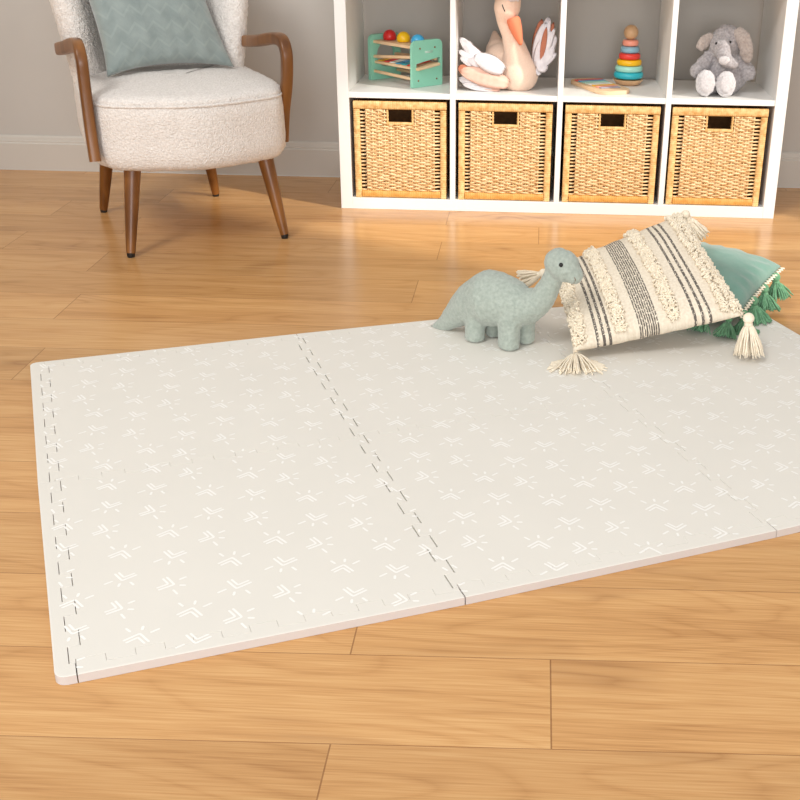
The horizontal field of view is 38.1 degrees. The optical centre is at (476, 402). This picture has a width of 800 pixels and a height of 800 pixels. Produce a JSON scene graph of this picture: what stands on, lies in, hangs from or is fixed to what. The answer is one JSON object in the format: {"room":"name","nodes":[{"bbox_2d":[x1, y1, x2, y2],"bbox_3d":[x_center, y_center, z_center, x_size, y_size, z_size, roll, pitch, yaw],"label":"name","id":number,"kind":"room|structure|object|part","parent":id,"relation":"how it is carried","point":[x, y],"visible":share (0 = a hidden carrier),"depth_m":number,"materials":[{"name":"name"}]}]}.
{"room":"children's room","nodes":[
{"label":"children's room","id":0,"kind":"room"},
{"bbox_2d":[0,169,799,799],"bbox_3d":[-0.789,0.323,1.778,6.400,0.001,5.723,2,24,2],"label":"floor","id":1,"kind":"structure","parent":0,"point":[677,679],"depth_m":1.73,"materials":[{"name":"brown wood"}]},
{"bbox_2d":[49,0,292,257],"bbox_3d":[-0.959,-1.024,3.590,0.626,0.950,0.803,-11,27,-24],"label":"armchair","id":2,"kind":"object","parent":1,"relation":"on","point":[175,116],"visible":0.81,"depth_m":3.39,"materials":[{"name":"beige fabric"}]},
{"bbox_3d":[-1.181,-0.914,3.406,0.034,0.336,0.404,-12,27,-25],"label":"arm","id":3,"kind":"part","parent":2,"relation":"part of","materials":[{"name":"brown wood"}]},
{"bbox_3d":[-1.215,-0.762,3.801,0.051,0.275,0.123,-21,32,-39],"label":"leg","id":4,"kind":"part","parent":2,"relation":"part of","materials":[{"name":"brown wood"}]},
{"bbox_3d":[-1.015,-0.584,3.416,0.052,0.274,0.115,2,24,2],"label":"leg","id":5,"kind":"part","parent":2,"relation":"part of","materials":[{"name":"brown wood"}]},
{"bbox_3d":[-1.057,-1.259,3.713,0.622,0.626,0.341,-10,26,-22],"label":"backrest","id":6,"kind":"part","parent":2,"relation":"part of","materials":[{"name":"beige fabric"}]},
{"bbox_2d":[89,0,233,76],"bbox_3d":[-1.012,-1.238,3.565,0.450,0.401,0.216,-14,28,-30],"label":"cushion","id":7,"kind":"object","parent":2,"relation":"on","point":[133,34],"visible":1,"depth_m":3.52,"materials":[{"name":"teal fabric"}]},
{"bbox_3d":[-0.916,-0.897,3.577,0.591,0.244,0.647,-10,27,-22],"label":"seat","id":8,"kind":"part","parent":2,"relation":"part of","materials":[{"name":"beige fabric"}]},
{"bbox_3d":[-0.928,-0.843,3.989,0.052,0.277,0.137,2,24,2],"label":"leg","id":9,"kind":"part","parent":2,"relation":"part of","materials":[{"name":"brown wood"}]},
{"bbox_3d":[-0.667,-1.012,3.637,0.047,0.321,0.405,-13,28,-27],"label":"arm","id":10,"kind":"part","parent":2,"relation":"part of","materials":[{"name":"brown wood"}]},
{"bbox_3d":[-0.635,-0.662,3.598,0.109,0.273,0.051,13,27,26],"label":"leg","id":11,"kind":"part","parent":2,"relation":"part of","materials":[{"name":"brown wood"}]},
{"bbox_2d":[30,306,799,684],"bbox_3d":[0.035,0.032,2.421,1.802,0.015,1.224,-8,26,-19],"label":"play mat","id":12,"kind":"object","parent":1,"relation":"on","point":[218,498],"visible":0.91,"depth_m":2.17,"materials":[{"name":"beige plastic"}]},
{"bbox_2d":[431,248,583,350],"bbox_3d":[0.065,-0.268,2.752,0.405,0.257,0.138,10,26,20],"label":"dinosaur","id":13,"kind":"object","parent":12,"relation":"on","point":[492,303],"visible":1,"depth_m":2.71,"materials":[{"name":"green"}]},
{"bbox_2d":[516,210,764,374],"bbox_3d":[0.388,-0.281,2.792,0.522,0.255,0.475,-3,25,-9],"label":"striped cushion","id":14,"kind":"object","parent":12,"relation":"on","point":[658,279],"visible":0.94,"depth_m":2.73,"materials":[{"name":"beige fabric"}]},
{"bbox_2d":[687,242,792,339],"bbox_3d":[0.563,-0.319,3.017,0.450,0.141,0.412,15,28,28],"label":"velvet cushion","id":15,"kind":"object","parent":12,"relation":"on","point":[746,275],"visible":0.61,"depth_m":2.98,"materials":[{"name":"green fabric"}]},
{"bbox_3d":[0.731,-0.286,2.967,0.018,0.044,0.331,15,28,28],"label":"braid trim","id":16,"kind":"part","parent":15,"relation":"part of","materials":[{"name":"fabric"}]},
{"bbox_2d":[334,0,798,218],"bbox_3d":[0.283,-1.074,3.957,1.470,0.764,0.390,2,24,2],"label":"cube shelf","id":17,"kind":"object","parent":1,"relation":"on","point":[770,89],"visible":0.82,"depth_m":3.86,"materials":[{"name":"white laminate"}]},
{"bbox_3d":[-0.432,-1.096,3.987,0.038,0.764,0.390,2,24,2],"label":"panel","id":18,"kind":"part","parent":17,"relation":"part of","materials":[{"name":"white laminate"}]},
{"bbox_2d":[353,98,449,198],"bbox_3d":[-0.249,-0.920,4.041,0.312,0.324,0.350,2,24,2],"label":"wicker basket","id":19,"kind":"object","parent":17,"relation":"in","point":[402,146],"visible":1,"depth_m":3.90,"materials":[{"name":"wicker"}]},
{"bbox_3d":[-0.399,-0.925,4.050,0.010,0.314,0.323,2,24,2],"label":"panel","id":20,"kind":"part","parent":19,"relation":"part of","materials":[{"name":"beige wicker"}]},
{"bbox_3d":[-0.241,-0.989,4.196,0.308,0.314,0.010,2,24,2],"label":"panel","id":21,"kind":"part","parent":19,"relation":"part of","materials":[{"name":"beige wicker"}]},
{"bbox_3d":[-0.100,-0.916,4.039,0.010,0.314,0.323,2,24,2],"label":"panel","id":22,"kind":"part","parent":19,"relation":"part of","materials":[{"name":"beige wicker"}]},
{"bbox_2d":[368,32,441,87],"bbox_3d":[-0.243,-1.180,3.969,0.134,0.152,0.251,-21,32,-39],"label":"toy","id":23,"kind":"object","parent":17,"relation":"on","point":[424,72],"visible":0.98,"depth_m":3.93,"materials":[{"name":"green paint"}]},
{"bbox_3d":[-0.324,-1.216,4.046,0.134,0.152,0.016,-21,32,-39],"label":"panel","id":24,"kind":"part","parent":23,"relation":"part of","materials":[{"name":"green paint"}]},
{"bbox_2d":[383,29,395,39],"bbox_3d":[-0.301,-1.270,3.982,0.046,0.034,0.046,2,24,2],"label":"ball","id":25,"kind":"object","parent":23,"relation":"on","point":[389,34],"visible":1,"depth_m":3.97,"materials":[{"name":"red paint"}]},
{"bbox_2d":[397,31,409,41],"bbox_3d":[-0.250,-1.248,3.937,0.046,0.034,0.046,2,24,2],"label":"ball","id":26,"kind":"object","parent":23,"relation":"on","point":[403,36],"visible":1,"depth_m":3.92,"materials":[{"name":"yellow paint"}]},
{"bbox_2d":[411,34,423,42],"bbox_3d":[-0.198,-1.217,3.869,0.046,0.034,0.046,2,24,2],"label":"ball","id":27,"kind":"object","parent":23,"relation":"on","point":[417,36],"visible":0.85,"depth_m":3.85,"materials":[{"name":"blue paint"}]},
{"bbox_3d":[-0.171,-1.147,3.898,0.134,0.152,0.011,-21,32,-39],"label":"panel","id":28,"kind":"part","parent":23,"relation":"part of","materials":[{"name":"green paint"}]},
{"bbox_2d":[458,100,552,200],"bbox_3d":[0.103,-0.909,4.026,0.312,0.324,0.350,2,24,3],"label":"wicker basket","id":29,"kind":"object","parent":17,"relation":"on","point":[504,148],"visible":0.98,"depth_m":3.88,"materials":[{"name":"wicker"}]},
{"bbox_3d":[-0.046,-0.914,4.037,0.010,0.314,0.323,2,24,3],"label":"panel","id":30,"kind":"part","parent":29,"relation":"part of","materials":[{"name":"beige wicker"}]},
{"bbox_3d":[0.113,-0.978,4.181,0.308,0.314,0.010,2,24,3],"label":"panel","id":31,"kind":"part","parent":29,"relation":"part of","materials":[{"name":"beige wicker"}]},
{"bbox_2d":[458,0,556,91],"bbox_3d":[0.114,-1.210,3.837,0.281,0.325,0.260,15,28,29],"label":"swan","id":32,"kind":"object","parent":17,"relation":"on","point":[507,62],"visible":1,"depth_m":3.82,"materials":[{"name":"pink fabric"}]},
{"bbox_3d":[0.279,-0.743,4.107,1.394,0.038,0.390,2,24,2],"label":"panel","id":33,"kind":"part","parent":17,"relation":"part of","materials":[{"name":"white laminate"}]},
{"bbox_2d":[571,78,629,94],"bbox_3d":[0.418,-1.081,3.933,0.120,0.016,0.284,-8,26,-18],"label":"book","id":34,"kind":"object","parent":17,"relation":"on","point":[601,86],"visible":1,"depth_m":3.89,"materials":[{"name":"wood"}]},
{"bbox_2d":[560,102,660,203],"bbox_3d":[0.454,-0.898,4.011,0.312,0.324,0.350,2,24,2],"label":"wicker basket","id":35,"kind":"object","parent":17,"relation":"on","point":[609,150],"visible":1,"depth_m":3.87,"materials":[{"name":"wicker"}]},
{"bbox_3d":[0.304,-0.903,4.021,0.010,0.314,0.323,2,24,2],"label":"panel","id":36,"kind":"part","parent":35,"relation":"part of","materials":[{"name":"beige wicker"}]},
{"bbox_3d":[0.461,-0.967,4.166,0.308,0.314,0.010,2,24,2],"label":"panel","id":37,"kind":"part","parent":35,"relation":"part of","materials":[{"name":"beige wicker"}]},
{"bbox_3d":[0.603,-0.894,4.009,0.010,0.314,0.323,2,24,2],"label":"panel","id":38,"kind":"part","parent":35,"relation":"part of","materials":[{"name":"beige wicker"}]},
{"bbox_2d":[613,25,642,85],"bbox_3d":[0.525,-1.195,3.967,0.103,0.199,0.103,2,24,2],"label":"stacking toy","id":39,"kind":"object","parent":17,"relation":"on","point":[628,72],"visible":1,"depth_m":3.95,"materials":[{"name":"multicoloured wood"}]},
{"bbox_2d":[664,104,768,205],"bbox_3d":[0.806,-0.887,3.997,0.312,0.324,0.350,2,24,3],"label":"wicker basket","id":40,"kind":"object","parent":17,"relation":"on","point":[715,153],"visible":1,"depth_m":3.85,"materials":[{"name":"wicker"}]},
{"bbox_3d":[0.656,-0.892,4.007,0.010,0.314,0.323,2,24,3],"label":"panel","id":41,"kind":"part","parent":40,"relation":"part of","materials":[{"name":"beige wicker"}]},
{"bbox_3d":[0.815,-0.956,4.151,0.308,0.314,0.010,2,24,3],"label":"panel","id":42,"kind":"part","parent":40,"relation":"part of","materials":[{"name":"beige wicker"}]},
{"bbox_3d":[0.955,-0.882,3.993,0.010,0.314,0.323,2,24,3],"label":"panel","id":43,"kind":"part","parent":40,"relation":"part of","materials":[{"name":"beige wicker"}]},
{"bbox_2d":[690,24,755,96],"bbox_3d":[0.812,-1.133,3.816,0.234,0.217,0.166,-19,31,-36],"label":"elephant","id":44,"kind":"object","parent":17,"relation":"on","point":[726,66],"visible":1,"depth_m":3.78},
{"bbox_3d":[0.998,-1.051,3.926,0.038,0.764,0.390,2,24,2],"label":"panel","id":45,"kind":"part","parent":17,"relation":"part of","materials":[{"name":"white laminate"}]},
{"bbox_2d":[0,0,799,187],"bbox_3d":[-0.565,-2.046,3.915,6.520,2.650,0.100,2,24,2],"label":"wall","id":46,"kind":"structure","parent":0,"point":[37,97],"depth_m":4.18,"materials":[{"name":"paint"}]},
{"bbox_2d":[0,135,799,187],"bbox_3d":[-0.641,-0.921,4.364,6.400,0.129,0.018,2,24,2],"label":"baseboard","id":47,"kind":"structure","parent":46,"relation":"attached to","point":[17,152],"depth_m":4.38,"materials":[{"name":"beige paint"}]}
]}

